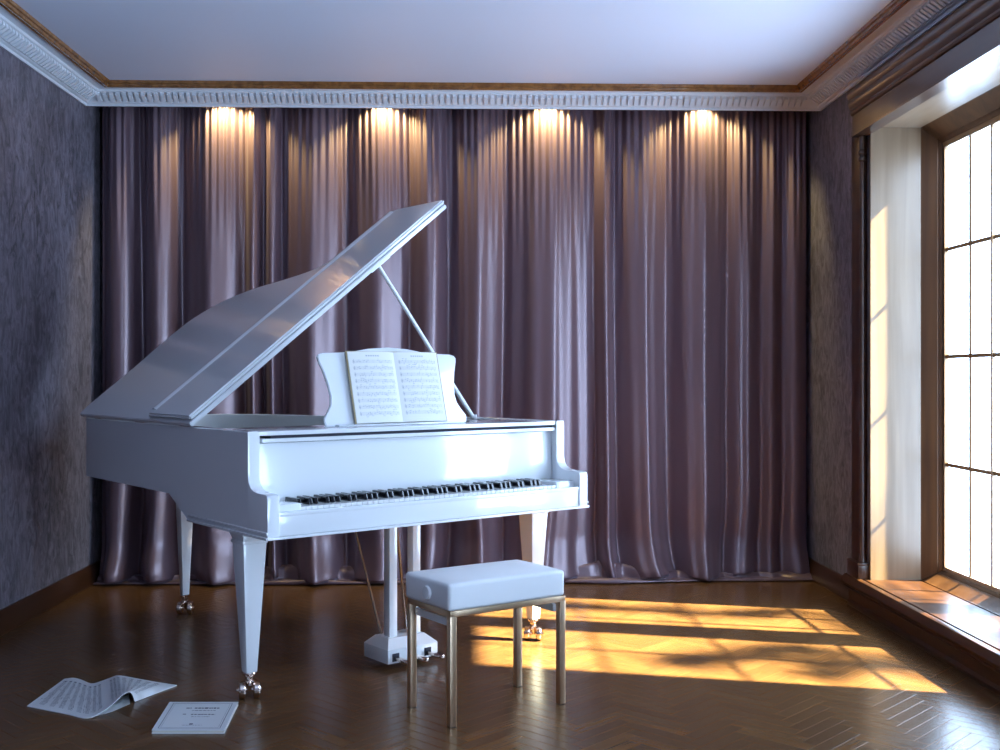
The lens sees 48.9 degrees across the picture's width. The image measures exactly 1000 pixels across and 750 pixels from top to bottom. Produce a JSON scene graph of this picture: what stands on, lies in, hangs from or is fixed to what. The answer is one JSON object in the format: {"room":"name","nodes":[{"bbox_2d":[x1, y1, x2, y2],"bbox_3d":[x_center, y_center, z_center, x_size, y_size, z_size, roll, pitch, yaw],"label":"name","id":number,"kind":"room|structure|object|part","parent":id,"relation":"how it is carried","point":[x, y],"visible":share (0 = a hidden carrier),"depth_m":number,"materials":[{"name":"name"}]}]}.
{"room":"music room","nodes":[
{"label":"music room","id":0,"kind":"room"},
{"bbox_2d":[0,47,100,609],"bbox_3d":[-2.299,-0.295,2.071,0.200,3.050,9.070,0,0,-2],"label":"wall","id":1,"kind":"structure","parent":0,"point":[50,142],"depth_m":5.55,"materials":[{"name":"paint"}]},
{"bbox_2d":[0,560,100,636],"bbox_3d":[-2.184,1.126,2.074,0.030,0.108,8.670,0,0,-2],"label":"baseboard","id":2,"kind":"structure","parent":1,"relation":"attached to","point":[24,610],"depth_m":5.52,"materials":[{"name":"brown wood"}]},
{"bbox_2d":[94,106,722,110],"bbox_3d":[-0.245,-1.626,6.203,4.140,0.248,0.015,0,0,-2],"label":"ceiling spotlights","id":3,"kind":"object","parent":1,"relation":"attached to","point":[94,106],"depth_m":6.20,"materials":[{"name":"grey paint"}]},
{"bbox_2d":[0,0,968,110],"bbox_3d":[-0.126,-1.546,1.997,4.140,0.097,8.400,0,0,-2],"label":"trim","id":4,"kind":"structure","parent":1,"relation":"attached to","point":[915,18],"depth_m":6.08,"materials":[{"name":"white paint"}]},
{"bbox_2d":[101,107,102,553],"bbox_3d":[-0.254,-0.295,6.540,4.140,3.050,0.150,0,0,-2],"label":"wall","id":5,"kind":"structure","parent":0,"point":[101,107],"depth_m":6.41,"materials":[{"name":"paint"}]},
{"bbox_2d":[93,107,813,584],"bbox_3d":[-0.244,-0.272,6.265,4.081,2.895,0.273,0,0,-2],"label":"curtain","id":6,"kind":"object","parent":5,"relation":"hanging from","point":[633,280],"visible":0.71,"depth_m":6.34,"materials":[{"name":"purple fabric"}]},
{"bbox_2d":[13,0,891,84],"bbox_3d":[0.026,-1.655,1.901,4.840,0.120,8.600,0,0,-2],"label":"ceiling","id":7,"kind":"structure","parent":0,"point":[729,42],"depth_m":5.17,"materials":[{"name":"white paint"}]},
{"bbox_2d":[0,0,909,92],"bbox_3d":[-0.124,-1.579,1.921,3.836,0.032,8.248,0,0,-2],"label":"trim","id":8,"kind":"structure","parent":7,"relation":"attached to","point":[10,6],"depth_m":5.98,"materials":[{"name":"brown wood"}]},
{"bbox_2d":[0,581,999,749],"bbox_3d":[0.068,1.220,2.150,4.742,0.080,9.044,0,0,-2],"label":"floor","id":9,"kind":"structure","parent":0,"point":[685,665],"depth_m":4.29,"materials":[{"name":"brown wood"}]},
{"bbox_2d":[27,675,176,718],"bbox_3d":[-1.521,1.154,4.052,0.461,0.052,0.443,0,0,22],"label":"sheet music","id":10,"kind":"object","parent":9,"relation":"on","point":[76,697],"visible":1,"depth_m":4.01,"materials":[{"name":"white paper"}]},
{"bbox_2d":[152,702,237,733],"bbox_3d":[-1.044,1.174,3.776,0.265,0.012,0.321,0,0,-2],"label":"booklet","id":11,"kind":"object","parent":9,"relation":"on","point":[177,717],"visible":1,"depth_m":3.74,"materials":[{"name":"beige paper"}]},
{"bbox_2d":[80,200,588,698],"bbox_3d":[-0.831,0.194,4.994,1.537,1.972,1.967,0,0,-39],"label":"grand piano","id":12,"kind":"object","parent":9,"relation":"on","point":[259,479],"visible":0.98,"depth_m":4.48,"materials":[{"name":"white paint"}]},
{"bbox_3d":[-1.553,0.776,5.417,0.076,0.608,0.181,0,0,-39],"label":"leg","id":13,"kind":"part","parent":12,"relation":"part of","materials":[{"name":"white paint"}]},
{"bbox_3d":[-0.944,0.822,4.044,0.104,0.517,0.202,0,0,-39],"label":"leg","id":14,"kind":"part","parent":12,"relation":"part of","materials":[{"name":"white paint"}]},
{"bbox_3d":[-1.144,-0.287,5.130,1.222,0.970,1.360,0,0,-39],"label":"lid","id":15,"kind":"part","parent":12,"relation":"part of","materials":[{"name":"white paint"}]},
{"bbox_3d":[-0.974,-0.321,4.903,1.171,0.927,0.041,0,0,-39],"label":"lid moulding","id":16,"kind":"part","parent":12,"relation":"part of","materials":[{"name":"white paint"}]},
{"bbox_3d":[-0.616,0.730,4.786,0.012,0.707,0.560,0,0,-28],"label":"brace rod","id":17,"kind":"part","parent":12,"relation":"part of","materials":[{"name":"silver metal"}]},
{"bbox_2d":[225,419,554,435],"bbox_3d":[-0.400,0.209,4.474,1.417,0.016,0.297,0,0,-39],"label":"shelf","id":18,"kind":"object","parent":12,"relation":"attached to","point":[451,426],"depth_m":4.35,"materials":[{"name":"white paint"}]},
{"bbox_2d":[345,351,446,423],"bbox_3d":[-0.412,0.048,4.453,0.444,0.287,0.090,0,0,-39],"label":"book","id":19,"kind":"object","parent":12,"relation":"on","point":[386,387],"visible":1,"depth_m":4.44,"materials":[{"name":"white paper"}]},
{"bbox_3d":[-0.458,0.730,4.921,0.012,0.707,0.601,0,0,-13],"label":"brace rod","id":20,"kind":"part","parent":12,"relation":"part of","materials":[{"name":"silver metal"}]},
{"bbox_3d":[-0.317,0.236,4.382,1.403,0.014,0.044,0,0,-39],"label":"fallboard rail","id":21,"kind":"part","parent":12,"relation":"part of","materials":[{"name":"white paint"}]},
{"bbox_3d":[0.116,0.822,4.923,0.104,0.517,0.202,0,0,-39],"label":"leg","id":22,"kind":"part","parent":12,"relation":"part of","materials":[{"name":"white paint"}]},
{"bbox_2d":[406,560,564,727],"bbox_3d":[-0.053,0.936,3.932,0.514,0.487,0.299,0,0,-34],"label":"stool","id":23,"kind":"object","parent":9,"relation":"on","point":[440,595],"visible":1,"depth_m":3.85,"materials":[{"name":"white leather"}]},
{"bbox_3d":[-0.313,0.993,3.911,0.025,0.370,0.025,0,0,-34],"label":"leg","id":24,"kind":"part","parent":23,"relation":"part of","materials":[{"name":"silver metal"}]},
{"bbox_3d":[-0.251,0.748,3.778,0.013,0.049,0.049,0,0,-34],"label":"height knob","id":25,"kind":"part","parent":23,"relation":"part of","materials":[{"name":"white paint"}]},
{"bbox_3d":[-0.162,0.993,3.691,0.025,0.370,0.025,0,0,-34],"label":"leg","id":26,"kind":"part","parent":23,"relation":"part of","materials":[{"name":"silver metal"}]},
{"bbox_2d":[406,560,563,610],"bbox_3d":[-0.053,0.743,3.932,0.490,0.099,0.298,0,0,-34],"label":"seat cushion","id":27,"kind":"object","parent":23,"relation":"on","point":[509,584],"depth_m":3.83,"materials":[{"name":"white leather"}]},
{"bbox_3d":[-0.048,0.801,3.931,0.486,0.021,0.292,0,0,-34],"label":"seat frame","id":28,"kind":"part","parent":23,"relation":"part of","materials":[{"name":"silver metal"}]},
{"bbox_3d":[0.067,0.993,4.172,0.025,0.370,0.025,0,0,-34],"label":"leg","id":29,"kind":"part","parent":23,"relation":"part of","materials":[{"name":"silver metal"}]},
{"bbox_3d":[0.218,0.993,3.951,0.025,0.370,0.025,0,0,-34],"label":"leg","id":30,"kind":"part","parent":23,"relation":"part of","materials":[{"name":"silver metal"}]},
{"bbox_2d":[806,1,967,574],"bbox_3d":[2.127,-0.295,2.196,0.375,3.050,9.070,0,0,-2],"label":"wall","id":31,"kind":"structure","parent":0,"point":[828,130],"depth_m":6.09,"materials":[{"name":"paint"}]},
{"bbox_2d":[808,557,848,600],"bbox_3d":[1.814,1.126,6.098,0.030,0.108,0.850,0,0,-2],"label":"baseboard","id":32,"kind":"structure","parent":31,"relation":"attached to","point":[822,575],"depth_m":6.07,"materials":[{"name":"brown wood"}]},
{"bbox_2d":[846,135,869,579],"bbox_3d":[1.813,-0.098,5.570,0.062,2.245,0.166,0,0,-2],"label":"trim","id":33,"kind":"structure","parent":31,"relation":"attached to","point":[857,566],"depth_m":5.52,"materials":[{"name":"brown wood"}]},
{"bbox_2d":[869,127,920,579],"bbox_3d":[2.009,-0.113,4.584,0.278,2.272,1.820,0,0,-2],"label":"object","id":34,"kind":"structure","parent":31,"relation":"attached to","point":[894,152],"depth_m":5.48,"materials":[{"name":"white paint"}]},
{"bbox_2d":[841,573,999,695],"bbox_3d":[1.950,1.099,4.577,0.323,0.162,2.200,0,0,-2],"label":"windowsill","id":35,"kind":"structure","parent":31,"relation":"attached to","point":[964,636],"depth_m":4.71,"materials":[{"name":"brown wood"}]},
{"bbox_2d":[847,0,999,136],"bbox_3d":[1.828,-1.316,4.453,0.094,0.232,2.200,0,0,-2],"label":"trim","id":36,"kind":"structure","parent":31,"relation":"attached to","point":[967,40],"depth_m":4.61,"materials":[{"name":"brown wood"}]},
{"bbox_2d":[883,57,999,127],"bbox_3d":[2.009,-1.241,4.584,0.278,0.016,1.820,0,0,-2],"label":"trim","id":37,"kind":"structure","parent":31,"relation":"attached to","point":[987,77],"depth_m":4.89,"materials":[{"name":"white wood"}]},
{"bbox_2d":[920,84,999,616],"bbox_3d":[2.177,-0.083,4.589,0.110,2.325,1.832,0,0,-2],"label":"window","id":38,"kind":"structure","parent":31,"relation":"in","point":[982,112],"depth_m":5.42,"materials":[{"name":"brown wood"}]},
{"bbox_3d":[2.221,-0.083,4.595,0.016,2.325,1.822,0,0,-2],"label":"sash","id":39,"kind":"part","parent":38,"relation":"part of","materials":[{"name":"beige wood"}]}
]}

